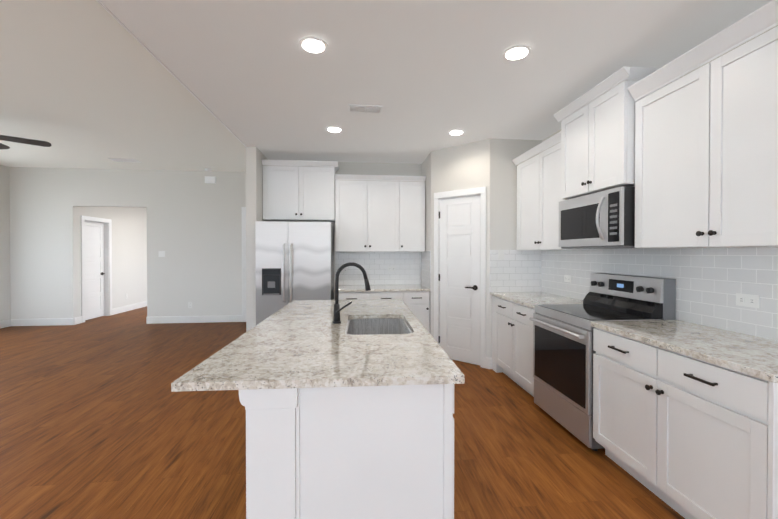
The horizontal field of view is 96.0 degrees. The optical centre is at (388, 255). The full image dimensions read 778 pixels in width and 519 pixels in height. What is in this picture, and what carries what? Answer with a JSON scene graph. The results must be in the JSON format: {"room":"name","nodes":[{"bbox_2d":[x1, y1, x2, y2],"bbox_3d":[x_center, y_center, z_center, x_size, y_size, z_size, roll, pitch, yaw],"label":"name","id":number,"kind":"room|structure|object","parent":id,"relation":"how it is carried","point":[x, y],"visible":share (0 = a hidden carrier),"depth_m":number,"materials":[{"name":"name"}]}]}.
{"room":"kitchen","nodes":[
{"label":"kitchen","id":0,"kind":"room"},
{"bbox_2d":[0,0,245,171],"bbox_3d":[-4.097,-1.680,1.594,5.290,0.100,10.770,0,1,-6],"label":"ceiling","id":1,"kind":"structure","parent":0,"point":[90,84],"depth_m":3.77,"materials":[{"name":"paint"}]},
{"bbox_2d":[0,135,51,148],"bbox_3d":[-4.750,-1.345,3.909,1.223,0.609,1.279,0,1,-6],"label":"ceiling fan","id":2,"kind":"object","parent":1,"relation":"hanging from","point":[26,141],"visible":1,"depth_m":4.22,"materials":[{"name":"black metal"}]},
{"bbox_2d":[108,158,141,162],"bbox_3d":[-4.606,-1.665,6.111,0.420,0.008,0.220,0,1,-6],"label":"ceiling vent","id":3,"kind":"object","parent":1,"relation":"in","point":[123,160],"visible":1,"depth_m":6.10,"materials":[{"name":"white plastic"}]},
{"bbox_2d":[0,0,267,331],"bbox_3d":[-1.502,-0.157,1.868,0.134,3.050,10.770,0,1,-6],"label":"wall","id":4,"kind":"structure","parent":0,"point":[188,224],"depth_m":6.84,"materials":[{"name":"paint"}]},
{"bbox_2d":[0,319,10,328],"bbox_3d":[-6.595,1.305,1.309,0.016,0.135,10.650,0,1,-6],"label":"baseboard","id":5,"kind":"structure","parent":4,"relation":"attached to","point":[5,323],"depth_m":6.49,"materials":[{"name":"white wood"}]},
{"bbox_2d":[11,318,74,325],"bbox_3d":[-6.570,1.258,6.655,1.076,0.135,0.016,0,1,-6],"label":"baseboard","id":6,"kind":"structure","parent":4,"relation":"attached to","point":[40,321],"depth_m":6.65,"materials":[{"name":"white wood"}]},
{"bbox_2d":[85,221,104,319],"bbox_3d":[-6.184,0.299,7.322,0.094,2.017,0.678,0,1,-6],"label":"hall door","id":7,"kind":"structure","parent":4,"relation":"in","point":[94,270],"depth_m":7.38,"materials":[{"name":"white wood"}]},
{"bbox_2d":[81,215,111,322],"bbox_3d":[-6.164,0.260,7.324,0.138,2.120,0.860,0,1,-6],"label":"door frame","id":8,"kind":"structure","parent":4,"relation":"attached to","point":[107,269],"depth_m":7.66,"materials":[{"name":"white wood"}]},
{"bbox_2d":[112,301,146,314],"bbox_3d":[-6.284,1.236,9.109,0.016,0.135,2.690,0,1,-6],"label":"baseboard","id":9,"kind":"structure","parent":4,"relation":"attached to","point":[118,310],"depth_m":8.33,"materials":[{"name":"white wood"}]},
{"bbox_2d":[158,251,164,256],"bbox_3d":[-4.454,-0.036,6.859,0.117,0.117,0.010,0,1,-6],"label":"light switch","id":10,"kind":"object","parent":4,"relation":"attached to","point":[161,253],"visible":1,"depth_m":6.86,"materials":[{"name":"white plastic"}]},
{"bbox_2d":[146,315,241,323],"bbox_3d":[-3.417,1.255,6.972,2.666,0.135,0.016,0,1,-6],"label":"baseboard","id":11,"kind":"structure","parent":4,"relation":"attached to","point":[215,318],"depth_m":6.92,"materials":[{"name":"white wood"}]},
{"bbox_2d":[205,176,215,182],"bbox_3d":[-3.531,-1.502,6.921,0.200,0.130,0.044,0,1,-6],"label":"door chime","id":12,"kind":"object","parent":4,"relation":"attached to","point":[210,179],"visible":0.94,"depth_m":6.90,"materials":[{"name":"white plastic"}]},
{"bbox_2d":[241,207,245,321],"bbox_3d":[-2.518,0.172,7.052,0.860,2.300,0.018,0,1,-6],"label":"door frame","id":13,"kind":"structure","parent":4,"relation":"attached to","point":[243,264],"depth_m":7.00,"materials":[{"name":"white wood"}]},
{"bbox_2d":[0,306,684,518],"bbox_3d":[-2.463,1.402,3.610,8.940,0.100,14.400,0,1,-6],"label":"floor","id":14,"kind":"structure","parent":0,"point":[99,419],"depth_m":2.57,"materials":[{"name":"brown wood"}]},
{"bbox_2d":[255,221,333,324],"bbox_3d":[-1.227,0.457,4.724,0.913,1.772,0.852,0,1,-6],"label":"fridge","id":15,"kind":"object","parent":14,"relation":"on","point":[294,260],"visible":0.48,"depth_m":4.36,"materials":[{"name":"silver metal"}]},
{"bbox_2d":[239,384,453,518],"bbox_3d":[-0.214,0.929,2.486,0.898,0.867,2.202,0,1,-4],"label":"kitchen island","id":16,"kind":"object","parent":14,"relation":"on","point":[372,452],"visible":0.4,"depth_m":1.41,"materials":[{"name":"white wood"}]},
{"bbox_2d":[171,299,464,391],"bbox_3d":[-0.339,0.478,2.473,1.110,0.032,2.270,0,1,-4],"label":"island countertop","id":17,"kind":"structure","parent":16,"relation":"on","point":[301,344],"depth_m":1.65,"materials":[{"name":"stone"}]},
{"bbox_2d":[332,262,370,323],"bbox_3d":[-0.257,0.254,2.404,0.263,0.417,0.096,0,1,-4],"label":"faucet","id":18,"kind":"object","parent":17,"relation":"on","point":[336,317],"visible":1,"depth_m":2.40,"materials":[{"name":"black metal"}]},
{"bbox_2d":[346,318,411,334],"bbox_3d":[-0.083,0.607,2.413,0.451,0.220,0.710,0,1,-4],"label":"sink","id":19,"kind":"object","parent":17,"relation":"in","point":[377,326],"visible":0.17,"depth_m":2.74,"materials":[{"name":"metal"}]},
{"bbox_2d":[334,291,409,308],"bbox_3d":[-0.266,0.907,4.957,0.972,0.868,0.630,0,1,-6],"label":"base cabinet","id":20,"kind":"object","parent":14,"relation":"on","point":[404,295],"depth_m":4.65,"materials":[{"name":"white wood"}]},
{"bbox_2d":[333,284,429,291],"bbox_3d":[-0.119,0.456,4.960,1.285,0.032,0.645,0,1,-6],"label":"countertop","id":21,"kind":"structure","parent":20,"relation":"on","point":[373,288],"depth_m":4.74,"materials":[{"name":"stone"}]},
{"bbox_2d":[410,291,428,331],"bbox_3d":[0.305,0.906,5.014,0.425,0.868,0.630,0,1,-6],"label":"base cabinet","id":22,"kind":"object","parent":14,"relation":"on","point":[416,303],"depth_m":4.71,"materials":[{"name":"white wood"}]},
{"bbox_2d":[492,296,535,396],"bbox_3d":[1.557,0.910,3.687,0.664,0.883,1.018,0,1,-6],"label":"base cabinet","id":23,"kind":"object","parent":14,"relation":"on","point":[512,341],"visible":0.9,"depth_m":3.57,"materials":[{"name":"white wood"}]},
{"bbox_2d":[490,292,582,307],"bbox_3d":[1.567,0.452,3.682,0.645,0.032,1.022,0,1,-6],"label":"countertop","id":24,"kind":"structure","parent":23,"relation":"on","point":[530,299],"depth_m":3.58,"materials":[{"name":"stone"}]},
{"bbox_2d":[529,273,675,450],"bbox_3d":[1.625,0.759,2.795,0.704,1.200,0.742,0,1,-6],"label":"range","id":25,"kind":"object","parent":14,"relation":"on","point":[563,351],"visible":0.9,"depth_m":2.66,"materials":[{"name":"silver metal"}]},
{"bbox_2d":[593,328,777,518],"bbox_3d":[1.737,0.926,1.904,0.664,0.883,1.034,0,1,-6],"label":"base cabinet","id":26,"kind":"object","parent":14,"relation":"on","point":[686,437],"visible":1,"depth_m":1.71,"materials":[{"name":"white wood"}]},
{"bbox_2d":[591,320,777,382],"bbox_3d":[1.746,0.467,1.897,0.645,0.032,1.050,0,1,-6],"label":"countertop","id":27,"kind":"structure","parent":26,"relation":"on","point":[754,356],"depth_m":1.83,"materials":[{"name":"stone"}]},
{"bbox_2d":[268,162,479,337],"bbox_3d":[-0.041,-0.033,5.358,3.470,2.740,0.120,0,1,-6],"label":"wall","id":28,"kind":"structure","parent":0,"point":[456,176],"depth_m":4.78,"materials":[{"name":"paint"}]},
{"bbox_2d":[262,159,338,221],"bbox_3d":[-1.229,-0.896,4.957,1.013,0.803,0.405,0,1,-6],"label":"upper cabinet","id":29,"kind":"object","parent":28,"relation":"attached to","point":[293,191],"visible":0.98,"depth_m":4.80,"materials":[{"name":"white wood"}]},
{"bbox_2d":[335,252,418,284],"bbox_3d":[-0.154,0.200,5.284,1.310,0.535,0.008,0,1,-6],"label":"backsplash","id":30,"kind":"structure","parent":28,"relation":"attached to","point":[375,264],"depth_m":5.28,"materials":[{"name":"tile"}]},
{"bbox_2d":[335,174,425,251],"bbox_3d":[-0.130,-0.596,5.085,1.276,1.070,0.375,0,1,-6],"label":"upper cabinet","id":31,"kind":"object","parent":28,"relation":"attached to","point":[380,213],"visible":1,"depth_m":4.95,"materials":[{"name":"white wood"}]},
{"bbox_2d":[419,251,430,290],"bbox_3d":[0.526,0.202,5.020,0.008,0.535,0.630,0,1,-6],"label":"backsplash","id":32,"kind":"structure","parent":28,"relation":"attached to","point":[424,257],"depth_m":5.02,"materials":[{"name":"tile"}]},
{"bbox_2d":[100,0,771,163],"bbox_3d":[0.401,-1.415,1.043,3.750,0.100,8.770,0,1,-6],"label":"ceiling","id":33,"kind":"structure","parent":0,"point":[428,75],"depth_m":2.46,"materials":[{"name":"paint"}]},
{"bbox_2d":[299,37,327,53],"bbox_3d":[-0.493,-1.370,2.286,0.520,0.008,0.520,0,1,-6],"label":"recessed light","id":34,"kind":"object","parent":33,"relation":"in","point":[313,45],"visible":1,"depth_m":2.27,"materials":[{"name":"white plastic"}]},
{"bbox_2d":[326,126,342,132],"bbox_3d":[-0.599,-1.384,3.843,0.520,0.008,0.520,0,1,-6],"label":"ceiling light","id":35,"kind":"object","parent":33,"relation":"in","point":[333,129],"visible":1,"depth_m":3.82,"materials":[{"name":"white plastic"}]},
{"bbox_2d":[348,104,382,112],"bbox_3d":[-0.222,-1.380,3.288,0.320,0.008,0.160,0,1,-6],"label":"ceiling vent","id":36,"kind":"object","parent":33,"relation":"in","point":[365,108],"visible":1,"depth_m":3.27,"materials":[{"name":"white plastic"}]},
{"bbox_2d":[448,130,464,135],"bbox_3d":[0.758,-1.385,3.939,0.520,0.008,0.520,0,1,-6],"label":"ceiling light","id":37,"kind":"object","parent":33,"relation":"in","point":[456,132],"visible":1,"depth_m":3.92,"materials":[{"name":"white plastic"}]},
{"bbox_2d":[502,45,530,60],"bbox_3d":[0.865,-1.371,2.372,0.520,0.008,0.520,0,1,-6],"label":"recessed light","id":38,"kind":"object","parent":33,"relation":"in","point":[516,52],"visible":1,"depth_m":2.37,"materials":[{"name":"white plastic"}]},
{"bbox_2d":[436,149,443,192],"bbox_3d":[0.696,-0.027,4.689,0.025,2.740,0.145,0,1,-6],"label":"wall","id":39,"kind":"structure","parent":0,"point":[439,155],"depth_m":4.59,"materials":[{"name":"paint"}]},
{"bbox_2d":[438,195,480,364],"bbox_3d":[0.891,0.297,4.443,0.444,2.072,0.425,0,1,-6],"label":"pantry door","id":40,"kind":"structure","parent":39,"relation":"in","point":[460,262],"depth_m":4.42,"materials":[{"name":"white wood"}]},
{"bbox_2d":[480,139,539,356],"bbox_3d":[1.466,-0.023,4.243,0.694,2.740,0.100,0,1,-6],"label":"wall","id":41,"kind":"structure","parent":0,"point":[498,172],"depth_m":4.18,"materials":[{"name":"paint"}]},
{"bbox_2d":[434,186,485,367],"bbox_3d":[0.907,0.257,4.451,0.724,2.175,0.112,0,1,39],"label":"door frame","id":42,"kind":"structure","parent":41,"relation":"attached to","point":[481,191],"depth_m":4.32,"materials":[{"name":"white wood"}]},
{"bbox_2d":[490,250,538,295],"bbox_3d":[1.513,0.202,4.196,0.630,0.550,0.008,0,1,-6],"label":"backsplash","id":43,"kind":"structure","parent":41,"relation":"attached to","point":[518,271],"depth_m":4.19,"materials":[{"name":"tile"}]},
{"bbox_2d":[540,25,777,248],"bbox_3d":[2.207,0.003,1.237,0.120,2.740,8.770,0,1,-6],"label":"wall","id":44,"kind":"structure","parent":0,"point":[558,131],"depth_m":2.28,"materials":[{"name":"paint"}]},
{"bbox_2d":[512,131,592,249],"bbox_3d":[1.701,-0.601,3.688,0.375,1.075,1.018,0,1,-6],"label":"upper cabinet","id":45,"kind":"object","parent":44,"relation":"attached to","point":[539,199],"visible":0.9,"depth_m":3.62,"materials":[{"name":"white wood"}]},
{"bbox_2d":[554,66,678,199],"bbox_3d":[1.757,-0.890,2.793,0.443,0.776,0.832,0,1,-6],"label":"upper cabinet","id":46,"kind":"object","parent":44,"relation":"attached to","point":[598,144],"visible":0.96,"depth_m":2.64,"materials":[{"name":"white wood"}]},
{"bbox_2d":[559,186,634,248],"bbox_3d":[1.738,-0.272,2.797,0.476,0.422,0.742,0,1,-6],"label":"microwave","id":47,"kind":"object","parent":46,"relation":"attached to","point":[604,219],"visible":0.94,"depth_m":2.60,"materials":[{"name":"silver metal"}]},
{"bbox_2d":[539,247,777,340],"bbox_3d":[1.983,0.214,2.830,0.008,0.550,2.820,0,1,-6],"label":"backsplash","id":48,"kind":"structure","parent":44,"relation":"attached to","point":[711,283],"depth_m":2.29,"materials":[{"name":"tile"}]},
{"bbox_2d":[564,275,570,282],"bbox_3d":[1.887,0.241,3.700,0.008,0.072,0.117,0,1,-6],"label":"electrical outlet","id":49,"kind":"object","parent":48,"relation":"attached to","point":[567,278],"visible":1,"depth_m":3.70,"materials":[{"name":"white plastic"}]},
{"bbox_2d":[736,293,759,307],"bbox_3d":[2.057,0.256,2.010,0.008,0.072,0.117,0,1,-6],"label":"electrical outlet","id":50,"kind":"object","parent":48,"relation":"attached to","point":[749,300],"visible":1,"depth_m":2.00,"materials":[{"name":"white plastic"}]},
{"bbox_2d":[628,0,777,247],"bbox_3d":[1.877,-0.598,1.886,0.385,1.100,1.071,0,1,-6],"label":"upper cabinet","id":51,"kind":"object","parent":44,"relation":"attached to","point":[706,155],"visible":1,"depth_m":1.87,"materials":[{"name":"white wood"}]}
]}

